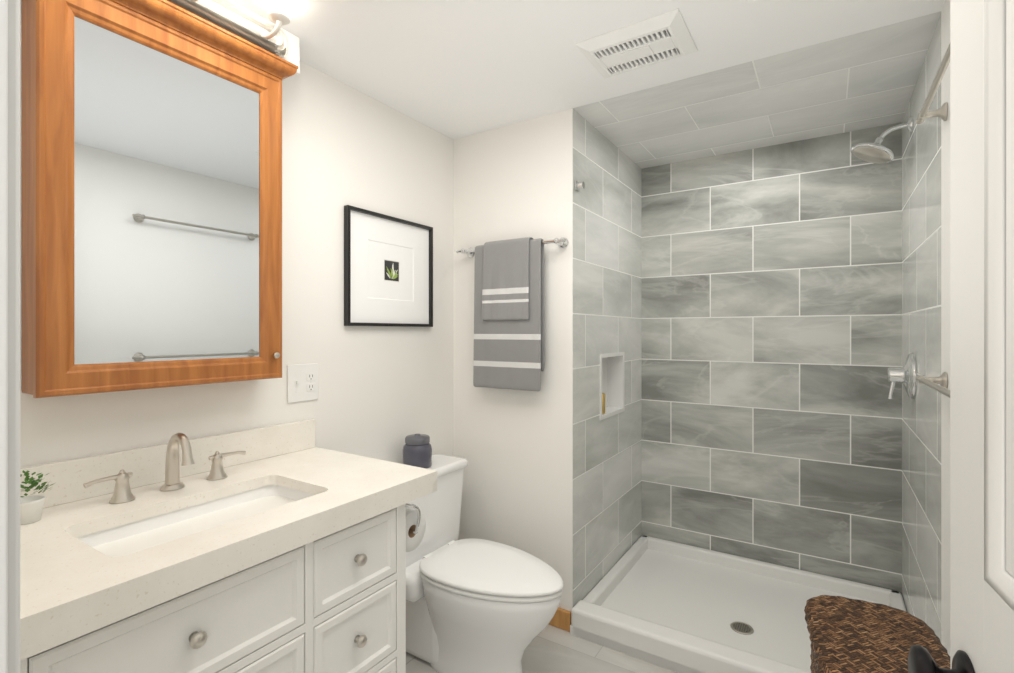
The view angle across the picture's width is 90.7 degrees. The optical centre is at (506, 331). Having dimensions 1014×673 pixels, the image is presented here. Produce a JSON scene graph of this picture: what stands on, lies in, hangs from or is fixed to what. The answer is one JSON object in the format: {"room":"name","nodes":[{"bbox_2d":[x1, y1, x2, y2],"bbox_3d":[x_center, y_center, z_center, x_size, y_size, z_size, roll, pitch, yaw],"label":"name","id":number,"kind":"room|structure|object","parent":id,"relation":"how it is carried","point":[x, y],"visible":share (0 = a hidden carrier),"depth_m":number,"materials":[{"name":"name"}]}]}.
{"room":"bathroom","nodes":[
{"label":"bathroom","id":0,"kind":"room"},
{"bbox_2d":[20,0,453,467],"bbox_3d":[-0.992,0.167,1.569,0.100,2.326,2.700,0,0,33],"label":"wall","id":1,"kind":"structure","parent":0,"point":[384,392],"depth_m":1.96,"materials":[{"name":"paint"}]},
{"bbox_2d":[22,0,297,397],"bbox_3d":[-0.935,-0.362,1.411,0.161,1.024,0.669,0,0,33],"label":"upper cabinet","id":2,"kind":"object","parent":1,"relation":"attached to","point":[151,194],"visible":1,"depth_m":1.32,"materials":[{"name":"brown wood"}]},
{"bbox_2d":[167,0,299,80],"bbox_3d":[-0.872,-0.935,1.391,0.289,0.121,0.700,0,0,33],"label":"vanity light","id":3,"kind":"object","parent":1,"relation":"attached to","point":[233,17],"visible":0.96,"depth_m":1.50,"materials":[{"name":"white"}]},
{"bbox_2d":[287,363,317,402],"bbox_3d":[-0.747,0.186,1.844,0.015,0.137,0.128,0,0,33],"label":"electrical outlet plate","id":4,"kind":"object","parent":1,"relation":"attached to","point":[302,382],"visible":1,"depth_m":1.84,"materials":[{"name":"white plastic"}]},
{"bbox_2d":[344,205,432,326],"bbox_3d":[-0.505,-0.265,2.212,0.024,0.480,0.510,0,0,33],"label":"picture frame","id":5,"kind":"object","parent":1,"relation":"attached to","point":[388,270],"visible":1,"depth_m":2.19,"materials":[{"name":"black"}]},
{"bbox_2d":[454,108,572,610],"bbox_3d":[0.035,0.167,2.455,0.676,2.326,0.100,0,0,33],"label":"wall","id":6,"kind":"structure","parent":0,"point":[514,448],"depth_m":2.37,"materials":[{"name":"paint"}]},
{"bbox_2d":[456,237,568,257],"bbox_3d":[0.016,-0.400,2.362,0.599,0.052,0.076,0,0,33],"label":"towel rail","id":7,"kind":"object","parent":6,"relation":"attached to","point":[562,242],"visible":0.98,"depth_m":2.24,"materials":[{"name":"silver metal"}]},
{"bbox_2d":[482,237,532,319],"bbox_3d":[0.006,-0.243,2.332,0.255,0.375,0.076,0,0,33],"label":"cloth","id":8,"kind":"object","parent":7,"relation":"hanging from","point":[505,289],"visible":0.94,"depth_m":2.30,"materials":[{"name":"grey fabric"}]},
{"bbox_2d":[473,238,544,390],"bbox_3d":[0.004,-0.077,2.334,0.369,0.682,0.051,0,0,33],"label":"cloth","id":9,"kind":"object","parent":7,"relation":"hanging from","point":[509,354],"visible":0.77,"depth_m":2.29,"materials":[{"name":"grey fabric"}]},
{"bbox_2d":[549,607,570,631],"bbox_3d":[-0.218,1.288,2.065,0.671,0.085,0.830,0,0,33],"label":"baseboard","id":10,"kind":"structure","parent":6,"relation":"attached to","point":[561,619],"depth_m":2.24,"materials":[{"name":"brown wood"}]},
{"bbox_2d":[406,624,676,672],"bbox_3d":[0.126,1.380,1.435,2.129,0.100,3.680,0,0,33],"label":"floor","id":11,"kind":"structure","parent":0,"point":[550,649],"depth_m":2.04,"materials":[{"name":"tile"}]},
{"bbox_2d":[20,419,436,672],"bbox_3d":[-0.747,0.828,1.288,0.610,1.005,1.020,0,0,33],"label":"bathroom vanity","id":12,"kind":"object","parent":11,"relation":"on","point":[280,548],"visible":1,"depth_m":1.18,"materials":[{"name":"white wood"}]},
{"bbox_2d":[20,470,54,524],"bbox_3d":[-1.085,0.372,1.137,0.080,0.116,0.089,0,0,33],"label":"potted plant","id":13,"kind":"object","parent":12,"relation":"on","point":[31,508],"visible":0.65,"depth_m":1.13,"materials":[{"name":"green plant"}]},
{"bbox_2d":[83,433,245,503],"bbox_3d":[-0.891,0.351,1.360,0.130,0.156,0.398,0,0,33],"label":"faucet","id":14,"kind":"object","parent":12,"relation":"on","point":[122,493],"visible":1,"depth_m":1.36,"materials":[{"name":"silver metal"}]},
{"bbox_2d":[406,503,425,551],"bbox_3d":[-0.340,0.597,1.588,0.139,0.180,0.144,0,0,33],"label":"toilet paper roll","id":15,"kind":"object","parent":12,"relation":"attached to","point":[415,525],"visible":0.25,"depth_m":1.57,"materials":[{"name":"white paper"}]},
{"bbox_2d":[406,454,562,672],"bbox_3d":[-0.150,0.962,2.015,0.822,0.737,0.545,0,0,33],"label":"toilet","id":16,"kind":"object","parent":11,"relation":"on","point":[479,606],"visible":0.81,"depth_m":1.90,"materials":[{"name":"white ceramic"}]},
{"bbox_2d":[403,434,431,468],"bbox_3d":[-0.395,0.521,2.210,0.128,0.143,0.128,0,0,33],"label":"candle jar","id":17,"kind":"object","parent":16,"relation":"on","point":[417,450],"visible":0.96,"depth_m":2.16,"materials":[{"name":"grey glass"}]},
{"bbox_2d":[570,535,906,672],"bbox_3d":[1.076,1.288,2.293,1.251,0.145,1.009,0,0,33],"label":"shower pan","id":18,"kind":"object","parent":11,"relation":"on","point":[676,607],"depth_m":2.33,"materials":[{"name":"white plastic"}]},
{"bbox_2d":[804,595,949,672],"bbox_3d":[0.940,1.054,1.265,0.337,0.544,0.480,0,0,33],"label":"wicker hamper","id":19,"kind":"object","parent":11,"relation":"on","point":[848,635],"visible":0.9,"depth_m":1.29,"materials":[{"name":"brown wicker"}]},
{"bbox_2d":[232,0,944,139],"bbox_3d":[-0.165,-1.046,0.980,2.129,0.100,2.600,0,0,33],"label":"ceiling","id":20,"kind":"structure","parent":0,"point":[454,69],"depth_m":1.72,"materials":[{"name":"paint"}]},
{"bbox_2d":[576,9,697,77],"bbox_3d":[0.454,-0.982,1.748,0.345,0.027,0.270,0,0,33],"label":"ceiling vent","id":21,"kind":"object","parent":20,"relation":"in","point":[666,36],"visible":1,"depth_m":1.71,"materials":[{"name":"white plastic"}]},
{"bbox_2d":[573,109,641,606],"bbox_3d":[0.520,0.167,2.667,0.094,2.326,0.980,0,0,33],"label":"wall","id":22,"kind":"structure","parent":0,"point":[607,355],"depth_m":2.56,"materials":[{"name":"tile"}]},
{"bbox_2d":[575,180,584,191],"bbox_3d":[0.329,-0.659,2.256,0.034,0.042,0.042,0,0,33],"label":"rod bracket","id":23,"kind":"object","parent":22,"relation":"attached to","point":[579,186],"visible":1,"depth_m":2.25,"materials":[{"name":"silver metal"}]},
{"bbox_2d":[602,393,604,413],"bbox_3d":[0.489,0.367,2.586,0.036,0.104,0.036,0,0,33],"label":"bottle","id":24,"kind":"object","parent":22,"relation":"in","point":[603,403],"visible":0.56,"depth_m":2.57,"materials":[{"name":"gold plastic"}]},
{"bbox_2d":[573,11,940,168],"bbox_3d":[0.827,-1.046,2.530,2.129,0.100,1.080,0,0,33],"label":"ceiling","id":25,"kind":"structure","parent":0,"point":[861,80],"depth_m":2.17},
{"bbox_2d":[642,122,901,593],"bbox_3d":[1.375,0.167,2.761,1.453,2.326,0.100,0,0,33],"label":"wall","id":26,"kind":"structure","parent":0,"point":[771,338],"depth_m":2.66,"materials":[{"name":"tile"}]},
{"bbox_2d":[902,0,949,655],"bbox_3d":[0.954,0.167,0.846,0.100,2.326,3.580,0,0,33],"label":"wall","id":27,"kind":"structure","parent":0,"point":[921,341],"depth_m":1.77,"materials":[{"name":"tile"}]},
{"bbox_2d":[851,117,912,163],"bbox_3d":[1.594,-0.811,2.138,0.212,0.168,0.164,0,0,33],"label":"shower head","id":28,"kind":"object","parent":27,"relation":"attached to","point":[876,151],"visible":1,"depth_m":2.13},
{"bbox_2d":[887,353,916,398],"bbox_3d":[1.635,0.183,2.084,0.085,0.196,0.190,0,0,33],"label":"shower valve","id":29,"kind":"object","parent":27,"relation":"attached to","point":[906,374],"visible":1,"depth_m":2.05,"materials":[{"name":"silver metal"}]},
{"bbox_2d":[916,372,949,397],"bbox_3d":[1.097,0.145,1.224,0.066,0.052,0.774,0,0,33],"label":"towel rail","id":30,"kind":"object","parent":27,"relation":"attached to","point":[934,382],"visible":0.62,"depth_m":1.47,"materials":[{"name":"silver metal"}]},
{"bbox_2d":[916,43,949,123],"bbox_3d":[1.097,-0.655,1.224,0.066,0.052,0.774,0,0,33],"label":"towel rail","id":31,"kind":"object","parent":27,"relation":"attached to","point":[942,112],"visible":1,"depth_m":1.41,"materials":[{"name":"silver metal"}]},
{"bbox_3d":[-0.531,0.167,0.407,2.129,2.326,0.120,0,0,33],"label":"wall","id":32,"kind":"structure","parent":0,"visible":0},
{"bbox_2d":[0,0,19,672],"bbox_3d":[-0.108,0.268,0.143,0.927,2.125,0.141,0,0,33],"label":"door frame","id":33,"kind":"structure","parent":32,"relation":"attached to","point":[9,336],"depth_m":0.41,"materials":[{"name":"white paint"}]},
{"bbox_2d":[907,0,1013,672],"bbox_3d":[0.442,0.299,0.349,0.182,2.038,0.818,0,0,33],"label":"door","id":34,"kind":"structure","parent":32,"relation":"in","point":[981,336],"depth_m":0.61,"materials":[{"name":"white paint"}]}
]}

